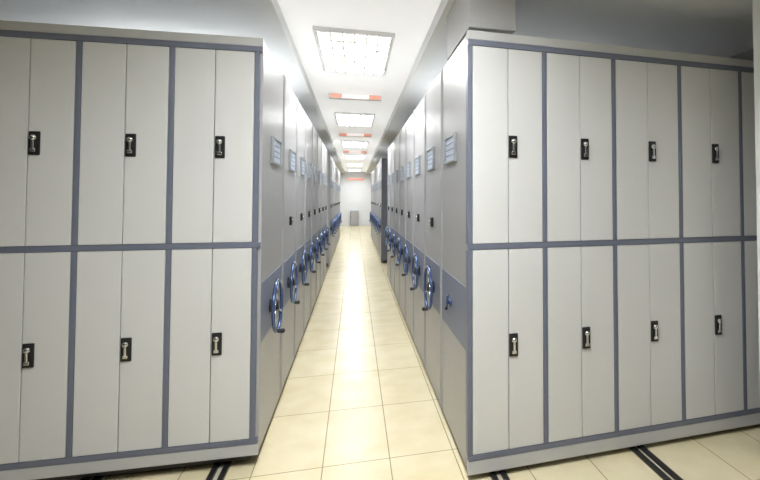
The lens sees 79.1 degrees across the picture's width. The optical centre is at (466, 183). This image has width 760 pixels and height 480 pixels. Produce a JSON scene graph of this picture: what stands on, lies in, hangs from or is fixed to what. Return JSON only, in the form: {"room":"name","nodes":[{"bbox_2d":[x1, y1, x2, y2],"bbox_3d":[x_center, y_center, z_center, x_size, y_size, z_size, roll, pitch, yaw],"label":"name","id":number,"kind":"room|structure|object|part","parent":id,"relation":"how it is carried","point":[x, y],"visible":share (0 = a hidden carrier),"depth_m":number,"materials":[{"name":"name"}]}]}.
{"room":"archive storage room","nodes":[
{"label":"archive storage room","id":0,"kind":"room"},
{"bbox_2d":[0,0,344,172],"bbox_3d":[-4.184,-1.039,10.072,2.230,0.200,26.500,0,-2,-14],"label":"ceiling soffit","id":1,"kind":"structure","parent":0,"point":[264,19],"depth_m":3.11,"materials":[{"name":"white paint"}]},
{"bbox_2d":[340,171,370,225],"bbox_3d":[-5.592,0.707,23.381,5.950,2.900,0.100,0,-2,-14],"label":"wall","id":2,"kind":"structure","parent":0,"point":[354,194],"depth_m":23.30,"materials":[{"name":"white paint"}]},
{"bbox_2d":[348,178,363,179],"bbox_3d":[-5.743,-0.246,23.294,0.840,0.100,0.050,0,-2,-14],"label":"wall sign","id":3,"kind":"object","parent":2,"relation":"attached to","point":[348,178],"visible":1,"depth_m":23.27,"materials":[{"name":"orange"}]},
{"bbox_2d":[278,0,440,171],"bbox_3d":[-2.578,-1.077,10.473,1.080,0.100,26.500,0,-2,-14],"label":"ceiling","id":4,"kind":"structure","parent":0,"point":[410,21],"depth_m":4.16,"materials":[{"name":"white paint"}]},
{"bbox_2d":[312,26,394,74],"bbox_3d":[-1.036,-1.197,4.159,0.640,0.034,1.200,0,-2,-14],"label":"recessed light","id":5,"kind":"object","parent":4,"relation":"in","point":[341,50],"visible":1,"depth_m":4.00,"materials":[{"name":"white plastic"}]},
{"bbox_2d":[344,154,364,158],"bbox_3d":[-3.660,-0.884,14.693,0.640,0.034,1.200,0,-2,-14],"label":"recessed light","id":6,"kind":"object","parent":4,"relation":"in","point":[346,156],"visible":0.98,"depth_m":14.51,"materials":[{"name":"white"}]},
{"bbox_2d":[346,163,362,165],"bbox_3d":[-4.535,-0.780,18.204,0.640,0.034,1.200,0,-2,-14],"label":"recessed light","id":7,"kind":"object","parent":4,"relation":"in","point":[348,164],"visible":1,"depth_m":17.88,"materials":[{"name":"white plastic"}]},
{"bbox_2d":[334,112,375,126],"bbox_3d":[-1.911,-1.093,7.670,0.640,0.034,1.200,0,-2,-14],"label":"recessed light","id":8,"kind":"object","parent":4,"relation":"in","point":[341,118],"visible":1,"depth_m":7.53,"materials":[{"name":"white plastic"}]},
{"bbox_2d":[341,140,368,147],"bbox_3d":[-2.785,-0.989,11.181,0.640,0.034,1.200,0,-2,-14],"label":"recessed light","id":9,"kind":"object","parent":4,"relation":"in","point":[345,143],"visible":1,"depth_m":11.03,"materials":[{"name":"white plastic"}]},
{"bbox_2d":[343,150,366,153],"bbox_3d":[-3.188,-0.916,12.839,0.660,0.080,0.066,0,-2,-14],"label":"sign","id":10,"kind":"object","parent":4,"relation":"hanging from","point":[344,151],"visible":1,"depth_m":12.81,"materials":[{"name":"white"}]},
{"bbox_2d":[329,93,381,101],"bbox_3d":[-1.437,-1.125,5.807,0.660,0.080,0.066,0,-2,-14],"label":"sign","id":11,"kind":"object","parent":4,"relation":"hanging from","point":[341,96],"visible":1,"depth_m":5.78,"materials":[{"name":"white plastic"}]},
{"bbox_3d":[-1.662,-1.123,5.719,0.140,0.048,0.005,0,-2,-14],"label":"red panel","id":12,"kind":"part","parent":11,"relation":"part of","materials":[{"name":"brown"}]},
{"bbox_3d":[-1.196,-1.119,5.835,0.140,0.048,0.005,0,-2,-14],"label":"red panel","id":13,"kind":"part","parent":11,"relation":"part of","materials":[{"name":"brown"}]},
{"bbox_2d":[339,133,371,136],"bbox_3d":[-2.318,-1.020,9.347,0.660,0.080,0.066,0,-2,-14],"label":"sign","id":14,"kind":"object","parent":4,"relation":"hanging from","point":[340,134],"visible":1,"depth_m":9.31,"materials":[{"name":"white plastic"}]},
{"bbox_2d":[68,225,759,479],"bbox_3d":[-2.379,1.823,10.436,6.150,0.100,26.700,0,-2,-14],"label":"floor","id":15,"kind":"structure","parent":0,"point":[358,400],"depth_m":2.89,"materials":[{"name":"tile"}]},
{"bbox_2d":[81,475,104,479],"bbox_3d":[-3.494,1.708,8.564,0.084,0.020,15.200,0,-2,-14],"label":"floor track","id":16,"kind":"object","parent":15,"relation":"on","point":[94,477],"visible":0.02,"depth_m":2.32,"materials":[{"name":"black metal"}]},
{"bbox_2d":[0,20,284,479],"bbox_3d":[-2.044,0.358,2.654,1.878,2.328,0.857,0,-2,-14],"label":"storage cabinet","id":17,"kind":"object","parent":16,"relation":"on","point":[142,171],"visible":1,"depth_m":2.34,"materials":[{"name":"grey metal"}]},
{"bbox_3d":[-2.301,0.855,2.212,0.195,1.024,0.018,0,-2,-12],"label":"door","id":18,"kind":"part","parent":17,"relation":"part of","materials":[{"name":"paint"}]},
{"bbox_3d":[-2.301,-0.213,2.243,0.195,1.046,0.018,0,-2,-12],"label":"door","id":19,"kind":"part","parent":17,"relation":"part of","materials":[{"name":"paint"}]},
{"bbox_3d":[-2.168,0.850,2.213,0.027,0.086,0.018,0,-2,-12],"label":"lock handle","id":20,"kind":"part","parent":17,"relation":"part of","materials":[{"name":"silver metal"}]},
{"bbox_3d":[-2.168,-0.204,2.245,0.027,0.086,0.018,0,-2,-12],"label":"lock handle","id":21,"kind":"part","parent":17,"relation":"part of","materials":[{"name":"silver metal"}]},
{"bbox_3d":[-2.106,0.856,2.253,0.195,1.024,0.018,0,-2,-12],"label":"door","id":22,"kind":"part","parent":17,"relation":"part of","materials":[{"name":"paint"}]},
{"bbox_3d":[-2.106,-0.212,2.285,0.195,1.046,0.018,0,-2,-12],"label":"door","id":23,"kind":"part","parent":17,"relation":"part of","materials":[{"name":"paint"}]},
{"bbox_3d":[-1.885,0.858,2.300,0.198,1.024,0.018,0,-2,-12],"label":"door","id":24,"kind":"part","parent":17,"relation":"part of","materials":[{"name":"paint"}]},
{"bbox_3d":[-1.885,-0.211,2.332,0.198,1.046,0.018,0,-2,-12],"label":"door","id":25,"kind":"part","parent":17,"relation":"part of","materials":[{"name":"paint"}]},
{"bbox_3d":[-1.751,0.853,2.302,0.027,0.086,0.018,0,-2,-12],"label":"lock handle","id":26,"kind":"part","parent":17,"relation":"part of","materials":[{"name":"silver metal"}]},
{"bbox_3d":[-1.751,-0.202,2.333,0.027,0.086,0.018,0,-2,-12],"label":"lock handle","id":27,"kind":"part","parent":17,"relation":"part of","materials":[{"name":"silver metal"}]},
{"bbox_3d":[-1.688,0.859,2.342,0.198,1.024,0.018,0,-2,-12],"label":"door","id":28,"kind":"part","parent":17,"relation":"part of","materials":[{"name":"paint"}]},
{"bbox_3d":[-1.688,-0.210,2.373,0.198,1.046,0.018,0,-2,-12],"label":"door","id":29,"kind":"part","parent":17,"relation":"part of","materials":[{"name":"paint"}]},
{"bbox_3d":[-1.466,0.860,2.389,0.194,1.024,0.018,0,-2,-12],"label":"door","id":30,"kind":"part","parent":17,"relation":"part of","materials":[{"name":"paint"}]},
{"bbox_3d":[-1.466,-0.208,2.420,0.194,1.046,0.018,0,-2,-12],"label":"door","id":31,"kind":"part","parent":17,"relation":"part of","materials":[{"name":"paint"}]},
{"bbox_3d":[-1.334,0.856,2.390,0.027,0.086,0.018,0,-2,-12],"label":"lock handle","id":32,"kind":"part","parent":17,"relation":"part of","materials":[{"name":"silver metal"}]},
{"bbox_3d":[-1.334,-0.199,2.422,0.027,0.086,0.018,0,-2,-12],"label":"lock handle","id":33,"kind":"part","parent":17,"relation":"part of","materials":[{"name":"silver metal"}]},
{"bbox_3d":[-1.272,0.862,2.430,0.194,1.024,0.018,0,-2,-12],"label":"door","id":34,"kind":"part","parent":17,"relation":"part of","materials":[{"name":"paint"}]},
{"bbox_3d":[-1.272,-0.207,2.462,0.194,1.046,0.018,0,-2,-12],"label":"door","id":35,"kind":"part","parent":17,"relation":"part of","materials":[{"name":"paint"}]},
{"bbox_3d":[-1.244,0.344,2.855,0.030,2.288,0.770,0,-2,-14],"label":"panel","id":36,"kind":"part","parent":17,"relation":"part of","materials":[{"name":"paint"}]},
{"bbox_3d":[-1.147,0.905,2.775,0.048,0.032,0.032,0,-2,-14],"label":"knob","id":37,"kind":"part","parent":17,"relation":"part of","materials":[{"name":"black plastic"}]},
{"bbox_2d":[281,77,299,392],"bbox_3d":[-2.233,0.381,3.428,1.848,2.328,0.762,0,-2,-14],"label":"shelving unit","id":38,"kind":"object","parent":16,"relation":"on","point":[289,265],"visible":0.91,"depth_m":3.54,"materials":[{"name":"grey metal"}]},
{"bbox_2d":[295,101,308,353],"bbox_3d":[-2.414,0.402,4.156,1.848,2.328,0.762,0,-2,-14],"label":"shelving unit","id":39,"kind":"object","parent":16,"relation":"on","point":[301,254],"visible":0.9,"depth_m":4.30,"materials":[{"name":"grey metal"}]},
{"bbox_2d":[324,147,329,276],"bbox_3d":[-3.320,0.510,7.793,1.848,2.328,0.762,0,-2,-14],"label":"shelving unit","id":40,"kind":"object","parent":16,"relation":"on","point":[326,227],"visible":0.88,"depth_m":7.99,"materials":[{"name":"grey metal"}]},
{"bbox_3d":[-2.518,0.496,7.972,0.030,2.288,0.720,0,-2,-14],"label":"panel","id":41,"kind":"part","parent":40,"relation":"part of","materials":[{"name":"paint"}]},
{"bbox_2d":[206,461,231,479],"bbox_3d":[-2.892,1.712,8.714,0.084,0.020,15.200,0,-2,-14],"label":"floor track","id":42,"kind":"object","parent":15,"relation":"on","point":[218,471],"visible":0.02,"depth_m":2.38,"materials":[{"name":"black metal"}]},
{"bbox_2d":[304,114,315,331],"bbox_3d":[-2.595,0.424,4.883,1.848,2.328,0.762,0,-2,-14],"label":"shelving unit","id":43,"kind":"object","parent":15,"relation":"on","point":[309,247],"visible":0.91,"depth_m":5.04,"materials":[{"name":"grey metal"}]},
{"bbox_2d":[311,127,320,311],"bbox_3d":[-2.776,0.445,5.611,1.848,2.328,0.762,0,-2,-14],"label":"shelving unit","id":44,"kind":"object","parent":15,"relation":"on","point":[315,240],"visible":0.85,"depth_m":5.77,"materials":[{"name":"grey metal"}]},
{"bbox_2d":[316,135,324,298],"bbox_3d":[-2.958,0.467,6.338,1.848,2.328,0.762,0,-2,-14],"label":"shelving unit","id":45,"kind":"object","parent":15,"relation":"on","point":[319,173],"visible":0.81,"depth_m":6.53,"materials":[{"name":"grey metal"}]},
{"bbox_3d":[-2.156,0.453,6.517,0.030,2.288,0.720,0,-2,-14],"label":"panel","id":46,"kind":"part","parent":45,"relation":"part of","materials":[{"name":"paint"}]},
{"bbox_2d":[320,142,327,288],"bbox_3d":[-3.139,0.489,7.066,1.848,2.328,0.762,0,-2,-14],"label":"shelving unit","id":47,"kind":"object","parent":15,"relation":"on","point":[323,230],"visible":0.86,"depth_m":7.24,"materials":[{"name":"grey metal"}]},
{"bbox_3d":[-2.337,0.474,7.244,0.030,2.288,0.720,0,-2,-14],"label":"panel","id":48,"kind":"part","parent":47,"relation":"part of","materials":[{"name":"paint"}]},
{"bbox_2d":[326,155,334,266],"bbox_3d":[-3.743,0.561,9.491,1.848,2.328,0.762,0,-2,-14],"label":"shelving unit","id":49,"kind":"object","parent":15,"relation":"on","point":[329,158],"visible":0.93,"depth_m":9.35,"materials":[{"name":"grey metal"}]},
{"bbox_3d":[-2.941,0.546,9.669,0.030,2.288,0.720,0,-2,-14],"label":"panel","id":50,"kind":"part","parent":49,"relation":"part of","materials":[{"name":"paint"}]},
{"bbox_2d":[331,159,335,258],"bbox_3d":[-3.924,0.582,10.218,1.848,2.328,0.762,0,-2,-14],"label":"shelving unit","id":51,"kind":"object","parent":15,"relation":"on","point":[332,159],"visible":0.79,"depth_m":10.43,"materials":[{"name":"grey metal"}]},
{"bbox_3d":[-3.122,0.568,10.397,0.030,2.288,0.720,0,-2,-14],"label":"panel","id":52,"kind":"part","parent":51,"relation":"part of","materials":[{"name":"paint"}]},
{"bbox_2d":[333,162,336,253],"bbox_3d":[-4.105,0.604,10.945,1.848,2.328,0.762,0,-2,-14],"label":"shelving unit","id":53,"kind":"object","parent":15,"relation":"on","point":[334,162],"visible":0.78,"depth_m":11.12,"materials":[{"name":"grey metal"}]},
{"bbox_3d":[-3.303,0.589,11.124,0.030,2.288,0.720,0,-2,-14],"label":"panel","id":54,"kind":"part","parent":53,"relation":"part of","materials":[{"name":"paint"}]},
{"bbox_2d":[334,164,337,250],"bbox_3d":[-4.286,0.625,11.673,1.848,2.328,0.762,0,-2,-14],"label":"shelving unit","id":55,"kind":"object","parent":15,"relation":"on","point":[335,164],"visible":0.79,"depth_m":11.98,"materials":[{"name":"grey metal"}]},
{"bbox_3d":[-3.485,0.611,11.852,0.030,2.288,0.720,0,-2,-14],"label":"panel","id":56,"kind":"part","parent":55,"relation":"part of","materials":[{"name":"paint"}]},
{"bbox_2d":[335,166,338,248],"bbox_3d":[-4.467,0.647,12.400,1.848,2.328,0.762,0,-2,-14],"label":"shelving unit","id":57,"kind":"object","parent":15,"relation":"on","point":[336,166],"visible":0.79,"depth_m":12.70,"materials":[{"name":"grey metal"}]},
{"bbox_3d":[-3.666,0.632,12.579,0.030,2.288,0.720,0,-2,-14],"label":"panel","id":58,"kind":"part","parent":57,"relation":"part of","materials":[{"name":"paint"}]},
{"bbox_2d":[337,168,339,243],"bbox_3d":[-4.649,0.668,13.128,1.848,2.328,0.762,0,-2,-14],"label":"shelving unit","id":59,"kind":"object","parent":15,"relation":"on","point":[337,168],"visible":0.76,"depth_m":13.44,"materials":[{"name":"grey metal"}]},
{"bbox_3d":[-3.847,0.654,13.307,0.030,2.288,0.720,0,-2,-14],"label":"panel","id":60,"kind":"part","parent":59,"relation":"part of","materials":[{"name":"paint"}]},
{"bbox_2d":[338,169,340,233],"bbox_3d":[-4.830,0.690,13.855,1.848,2.328,0.762,0,-2,-14],"label":"shelving unit","id":61,"kind":"object","parent":15,"relation":"on","point":[338,169],"visible":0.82,"depth_m":14.18,"materials":[{"name":"grey metal"}]},
{"bbox_3d":[-4.028,0.676,14.034,0.030,2.288,0.720,0,-2,-14],"label":"panel","id":62,"kind":"part","parent":61,"relation":"part of","materials":[{"name":"paint"}]},
{"bbox_2d":[338,171,341,240],"bbox_3d":[-5.011,0.712,14.583,1.848,2.328,0.762,0,-2,-14],"label":"shelving unit","id":63,"kind":"object","parent":15,"relation":"on","point":[339,171],"visible":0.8,"depth_m":15.04,"materials":[{"name":"grey metal"}]},
{"bbox_3d":[-4.209,0.697,14.762,0.030,2.288,0.720,0,-2,-14],"label":"panel","id":64,"kind":"part","parent":63,"relation":"part of","materials":[{"name":"paint"}]},
{"bbox_2d":[350,210,357,225],"bbox_3d":[-5.782,1.749,23.099,0.400,0.800,0.275,0,-2,-14],"label":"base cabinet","id":65,"kind":"object","parent":15,"relation":"on","point":[353,213],"visible":1,"depth_m":22.98,"materials":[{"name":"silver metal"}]},
{"bbox_2d":[369,173,371,227],"bbox_3d":[-2.380,0.768,16.489,2.388,2.328,0.784,0,-2,-14],"label":"shelving unit","id":66,"kind":"object","parent":15,"relation":"on","point":[371,173],"visible":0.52,"depth_m":16.16,"materials":[{"name":"grey metal"}]},
{"bbox_3d":[-3.430,0.750,16.194,0.030,2.308,0.720,0,-2,-14],"label":"panel","id":67,"kind":"part","parent":66,"relation":"part of","materials":[{"name":"paint"}]},
{"bbox_2d":[369,172,372,237],"bbox_3d":[-2.198,0.747,15.761,2.388,2.328,0.784,0,-2,-14],"label":"shelving unit","id":68,"kind":"object","parent":15,"relation":"on","point":[372,172],"visible":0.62,"depth_m":15.40,"materials":[{"name":"grey metal"}]},
{"bbox_3d":[-3.249,0.728,15.467,0.030,2.308,0.720,0,-2,-14],"label":"panel","id":69,"kind":"part","parent":68,"relation":"part of","materials":[{"name":"paint"}]},
{"bbox_2d":[370,170,373,239],"bbox_3d":[-2.017,0.725,15.034,2.388,2.328,0.784,0,-2,-14],"label":"shelving unit","id":70,"kind":"object","parent":15,"relation":"on","point":[373,170],"visible":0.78,"depth_m":14.99,"materials":[{"name":"grey metal"}]},
{"bbox_3d":[-3.068,0.707,14.739,0.030,2.308,0.720,0,-2,-14],"label":"panel","id":71,"kind":"part","parent":70,"relation":"part of","materials":[{"name":"paint"}]},
{"bbox_2d":[371,168,374,241],"bbox_3d":[-1.836,0.704,14.306,2.388,2.328,0.784,0,-2,-14],"label":"shelving unit","id":72,"kind":"object","parent":15,"relation":"on","point":[374,168],"visible":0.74,"depth_m":14.21,"materials":[{"name":"grey metal"}]},
{"bbox_3d":[-2.887,0.685,14.012,0.030,2.308,0.720,0,-2,-14],"label":"panel","id":73,"kind":"part","parent":72,"relation":"part of","materials":[{"name":"paint"}]},
{"bbox_2d":[372,167,375,244],"bbox_3d":[-1.655,0.682,13.579,2.388,2.328,0.784,0,-2,-14],"label":"shelving unit","id":74,"kind":"object","parent":15,"relation":"on","point":[375,167],"visible":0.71,"depth_m":13.48,"materials":[{"name":"grey metal"}]},
{"bbox_3d":[-2.706,0.663,13.284,0.030,2.308,0.720,0,-2,-14],"label":"panel","id":75,"kind":"part","parent":74,"relation":"part of","materials":[{"name":"paint"}]},
{"bbox_2d":[373,166,376,246],"bbox_3d":[-1.474,0.660,12.851,2.388,2.328,0.784,0,-2,-14],"label":"shelving unit","id":76,"kind":"object","parent":15,"relation":"on","point":[376,166],"visible":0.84,"depth_m":12.51,"materials":[{"name":"grey metal"}]},
{"bbox_3d":[-2.525,0.642,12.557,0.030,2.308,0.720,0,-2,-14],"label":"panel","id":77,"kind":"part","parent":76,"relation":"part of","materials":[{"name":"paint"}]},
{"bbox_2d":[374,164,377,251],"bbox_3d":[-1.292,0.639,12.124,2.388,2.328,0.784,0,-2,-14],"label":"shelving unit","id":78,"kind":"object","parent":15,"relation":"on","point":[377,164],"visible":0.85,"depth_m":11.85,"materials":[{"name":"grey metal"}]},
{"bbox_3d":[-2.343,0.620,11.829,0.030,2.308,0.720,0,-2,-14],"label":"panel","id":79,"kind":"part","parent":78,"relation":"part of","materials":[{"name":"paint"}]},
{"bbox_2d":[375,161,379,254],"bbox_3d":[-1.111,0.617,11.396,2.388,2.328,0.784,0,-2,-14],"label":"shelving unit","id":80,"kind":"object","parent":15,"relation":"on","point":[376,230],"visible":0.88,"depth_m":11.10,"materials":[{"name":"grey metal"}]},
{"bbox_3d":[-2.162,0.599,11.102,0.030,2.308,0.720,0,-2,-14],"label":"panel","id":81,"kind":"part","parent":80,"relation":"part of","materials":[{"name":"paint"}]},
{"bbox_2d":[377,158,387,261],"bbox_3d":[-0.926,0.595,10.654,2.388,2.328,0.814,0,-2,-14],"label":"shelving unit","id":82,"kind":"object","parent":15,"relation":"on","point":[382,226],"visible":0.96,"depth_m":10.02,"materials":[{"name":"grey metal"}]},
{"bbox_3d":[-1.981,0.577,10.374,0.030,2.308,0.720,0,-2,-14],"label":"panel","id":83,"kind":"part","parent":82,"relation":"part of","materials":[{"name":"paint"}]},
{"bbox_3d":[-0.801,0.570,10.336,2.301,2.280,0.050,0,-2,-16],"label":"panel","id":84,"kind":"part","parent":82,"relation":"part of","materials":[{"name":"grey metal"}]},
{"bbox_2d":[384,145,390,280],"bbox_3d":[-0.290,0.519,8.098,2.388,2.328,0.784,0,-2,-14],"label":"shelving unit","id":85,"kind":"object","parent":15,"relation":"on","point":[389,148],"visible":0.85,"depth_m":7.81,"materials":[{"name":"grey metal"}]},
{"bbox_3d":[-1.341,0.501,7.804,0.030,2.308,0.720,0,-2,-14],"label":"panel","id":86,"kind":"part","parent":85,"relation":"part of","materials":[{"name":"paint"}]},
{"bbox_2d":[387,140,394,290],"bbox_3d":[-0.109,0.498,7.371,2.388,2.328,0.784,0,-2,-14],"label":"shelving unit","id":87,"kind":"object","parent":15,"relation":"on","point":[391,231],"visible":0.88,"depth_m":7.04,"materials":[{"name":"grey metal"}]},
{"bbox_3d":[-1.160,0.479,7.077,0.030,2.308,0.720,0,-2,-14],"label":"panel","id":88,"kind":"part","parent":87,"relation":"part of","materials":[{"name":"paint"}]},
{"bbox_2d":[391,131,399,302],"bbox_3d":[0.072,0.476,6.644,2.388,2.328,0.784,0,-2,-14],"label":"shelving unit","id":89,"kind":"object","parent":15,"relation":"on","point":[397,139],"visible":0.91,"depth_m":6.34,"materials":[{"name":"grey metal"}]},
{"bbox_3d":[-0.979,0.458,6.349,0.030,2.308,0.720,0,-2,-14],"label":"panel","id":90,"kind":"part","parent":89,"relation":"part of","materials":[{"name":"paint"}]},
{"bbox_2d":[395,122,405,317],"bbox_3d":[0.254,0.455,5.916,2.388,2.328,0.784,0,-2,-14],"label":"shelving unit","id":91,"kind":"object","parent":15,"relation":"on","point":[402,162],"visible":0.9,"depth_m":5.58,"materials":[{"name":"grey metal"}]},
{"bbox_3d":[-0.797,0.436,5.622,0.030,2.308,0.720,0,-2,-14],"label":"panel","id":92,"kind":"part","parent":91,"relation":"part of","materials":[{"name":"paint"}]},
{"bbox_2d":[401,111,413,336],"bbox_3d":[0.435,0.433,5.189,2.388,2.328,0.784,0,-2,-14],"label":"shelving unit","id":93,"kind":"object","parent":15,"relation":"on","point":[409,198],"visible":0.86,"depth_m":4.85,"materials":[{"name":"grey metal"}]},
{"bbox_3d":[-0.616,0.414,4.894,0.030,2.308,0.720,0,-2,-14],"label":"panel","id":94,"kind":"part","parent":93,"relation":"part of","materials":[{"name":"paint"}]},
{"bbox_2d":[422,70,441,406],"bbox_3d":[0.797,0.390,3.734,2.388,2.328,0.784,0,-2,-14],"label":"shelving unit","id":95,"kind":"object","parent":15,"relation":"on","point":[433,97],"visible":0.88,"depth_m":3.36,"materials":[{"name":"grey metal"}]},
{"bbox_2d":[386,262,509,479],"bbox_3d":[-1.504,1.722,9.059,0.084,0.020,15.200,0,-2,-14],"label":"floor track","id":96,"kind":"object","parent":15,"relation":"on","point":[500,474],"visible":0.02,"depth_m":2.34,"materials":[{"name":"black metal"}]},
{"bbox_2d":[410,94,424,363],"bbox_3d":[0.616,0.411,4.461,2.388,2.328,0.784,0,-2,-14],"label":"shelving unit","id":97,"kind":"object","parent":96,"relation":"on","point":[418,258],"visible":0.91,"depth_m":4.10,"materials":[{"name":"grey metal"}]},
{"bbox_2d":[441,30,759,475],"bbox_3d":[1.012,0.368,2.995,2.328,2.325,0.819,0,-2,-14],"label":"storage cabinet","id":98,"kind":"object","parent":15,"relation":"on","point":[599,266],"visible":1,"depth_m":2.57,"materials":[{"name":"grey metal"}]},
{"bbox_3d":[-0.114,0.722,2.747,0.035,0.105,0.070,0,-2,-14],"label":"locking lever","id":99,"kind":"part","parent":98,"relation":"part of","materials":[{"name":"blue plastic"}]},
{"bbox_3d":[-0.072,0.350,2.712,0.030,2.308,0.720,0,-2,-14],"label":"panel","id":100,"kind":"part","parent":98,"relation":"part of","materials":[{"name":"paint"}]},
{"bbox_3d":[0.123,-0.209,2.399,0.198,1.046,0.018,0,-2,-16],"label":"door","id":101,"kind":"part","parent":98,"relation":"part of","materials":[{"name":"paint"}]},
{"bbox_3d":[0.123,0.872,2.367,0.198,1.049,0.018,0,-2,-16],"label":"door","id":102,"kind":"part","parent":98,"relation":"part of","materials":[{"name":"paint"}]},
{"bbox_3d":[0.251,-0.199,2.409,0.027,0.086,0.018,0,-2,-16],"label":"lock handle","id":103,"kind":"part","parent":98,"relation":"part of","materials":[{"name":"silver metal"}]},
{"bbox_3d":[0.251,0.855,2.378,0.027,0.086,0.018,0,-2,-16],"label":"lock handle","id":104,"kind":"part","parent":98,"relation":"part of","materials":[{"name":"silver metal"}]},
{"bbox_3d":[0.317,-0.207,2.455,0.198,1.046,0.018,0,-2,-16],"label":"door","id":105,"kind":"part","parent":98,"relation":"part of","materials":[{"name":"paint"}]},
{"bbox_3d":[0.317,0.874,2.423,0.198,1.049,0.018,0,-2,-16],"label":"door","id":106,"kind":"part","parent":98,"relation":"part of","materials":[{"name":"paint"}]},
{"bbox_3d":[0.538,-0.205,2.519,0.203,1.046,0.018,0,-2,-16],"label":"door","id":107,"kind":"part","parent":98,"relation":"part of","materials":[{"name":"paint"}]},
{"bbox_3d":[0.538,0.876,2.487,0.203,1.049,0.018,0,-2,-16],"label":"door","id":108,"kind":"part","parent":98,"relation":"part of","materials":[{"name":"paint"}]},
{"bbox_3d":[0.669,-0.196,2.529,0.027,0.086,0.018,0,-2,-16],"label":"lock handle","id":109,"kind":"part","parent":98,"relation":"part of","materials":[{"name":"silver metal"}]},
{"bbox_3d":[0.669,0.859,2.498,0.027,0.086,0.018,0,-2,-16],"label":"lock handle","id":110,"kind":"part","parent":98,"relation":"part of","materials":[{"name":"silver metal"}]},
{"bbox_3d":[0.737,-0.204,2.576,0.203,1.046,0.018,0,-2,-16],"label":"door","id":111,"kind":"part","parent":98,"relation":"part of","materials":[{"name":"paint"}]},
{"bbox_3d":[0.737,0.877,2.544,0.203,1.049,0.018,0,-2,-16],"label":"door","id":112,"kind":"part","parent":98,"relation":"part of","materials":[{"name":"paint"}]},
{"bbox_3d":[0.966,-0.202,2.642,0.213,1.046,0.018,0,-2,-16],"label":"door","id":113,"kind":"part","parent":98,"relation":"part of","materials":[{"name":"paint"}]},
{"bbox_3d":[0.966,0.879,2.610,0.213,1.049,0.018,0,-2,-16],"label":"door","id":114,"kind":"part","parent":98,"relation":"part of","materials":[{"name":"paint"}]},
{"bbox_3d":[1.101,-0.192,2.654,0.027,0.086,0.018,0,-2,-16],"label":"lock handle","id":115,"kind":"part","parent":98,"relation":"part of","materials":[{"name":"silver metal"}]},
{"bbox_3d":[1.101,0.862,2.623,0.027,0.086,0.018,0,-2,-16],"label":"lock handle","id":116,"kind":"part","parent":98,"relation":"part of","materials":[{"name":"silver metal"}]},
{"bbox_3d":[1.174,-0.200,2.702,0.213,1.046,0.018,0,-2,-16],"label":"door","id":117,"kind":"part","parent":98,"relation":"part of","materials":[{"name":"paint"}]},
{"bbox_3d":[1.174,0.881,2.670,0.213,1.049,0.018,0,-2,-16],"label":"door","id":118,"kind":"part","parent":98,"relation":"part of","materials":[{"name":"paint"}]},
{"bbox_3d":[1.409,-0.198,2.770,0.216,1.046,0.018,0,-2,-16],"label":"door","id":119,"kind":"part","parent":98,"relation":"part of","materials":[{"name":"paint"}]},
{"bbox_3d":[1.409,0.883,2.738,0.216,1.049,0.018,0,-2,-16],"label":"door","id":120,"kind":"part","parent":98,"relation":"part of","materials":[{"name":"paint"}]},
{"bbox_3d":[1.546,-0.188,2.782,0.027,0.086,0.018,0,-2,-16],"label":"lock handle","id":121,"kind":"part","parent":98,"relation":"part of","materials":[{"name":"silver metal"}]},
{"bbox_3d":[1.546,0.866,2.751,0.027,0.086,0.018,0,-2,-16],"label":"lock handle","id":122,"kind":"part","parent":98,"relation":"part of","materials":[{"name":"silver metal"}]},
{"bbox_3d":[1.620,-0.196,2.831,0.216,1.046,0.018,0,-2,-16],"label":"door","id":123,"kind":"part","parent":98,"relation":"part of","materials":[{"name":"paint"}]},
{"bbox_3d":[1.620,0.885,2.799,0.216,1.049,0.018,0,-2,-16],"label":"door","id":124,"kind":"part","parent":98,"relation":"part of","materials":[{"name":"paint"}]},
{"bbox_3d":[1.856,-0.194,2.899,0.216,1.046,0.018,0,-2,-16],"label":"door","id":125,"kind":"part","parent":98,"relation":"part of","materials":[{"name":"paint"}]},
{"bbox_3d":[1.856,0.887,2.867,0.216,1.049,0.018,0,-2,-16],"label":"door","id":126,"kind":"part","parent":98,"relation":"part of","materials":[{"name":"paint"}]},
{"bbox_2d":[627,445,682,479],"bbox_3d":[-0.670,1.729,9.267,0.084,0.020,15.200,0,-2,-14],"label":"floor track","id":127,"kind":"object","parent":15,"relation":"on","point":[653,462],"visible":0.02,"depth_m":2.45,"materials":[{"name":"black metal"}]},
{"bbox_2d":[366,0,752,173],"bbox_3d":[-0.773,-1.014,10.921,2.640,0.200,26.500,0,-2,-14],"label":"ceiling soffit","id":128,"kind":"structure","parent":0,"point":[719,28],"depth_m":3.30,"materials":[{"name":"white paint"}]},
{"bbox_2d":[447,0,515,59],"bbox_3d":[0.068,-1.002,2.799,0.270,0.305,0.620,0,-2,-14],"label":"beam","id":129,"kind":"structure","parent":128,"relation":"attached to","point":[496,16],"depth_m":2.52,"materials":[{"name":"white paint"}]},
{"bbox_2d":[729,49,753,59],"bbox_3d":[0.557,0.346,11.211,0.100,2.900,26.500,0,-2,-14],"label":"wall","id":130,"kind":"structure","parent":0,"point":[747,55],"depth_m":3.80,"materials":[{"name":"grey paint"}]},
{"bbox_2d":[752,0,759,368],"bbox_3d":[1.840,0.184,2.386,0.274,2.700,0.450,0,-2,-14],"label":"pillar","id":131,"kind":"structure","parent":0,"point":[756,3],"depth_m":2.56,"materials":[{"name":"white paint"}]}
]}

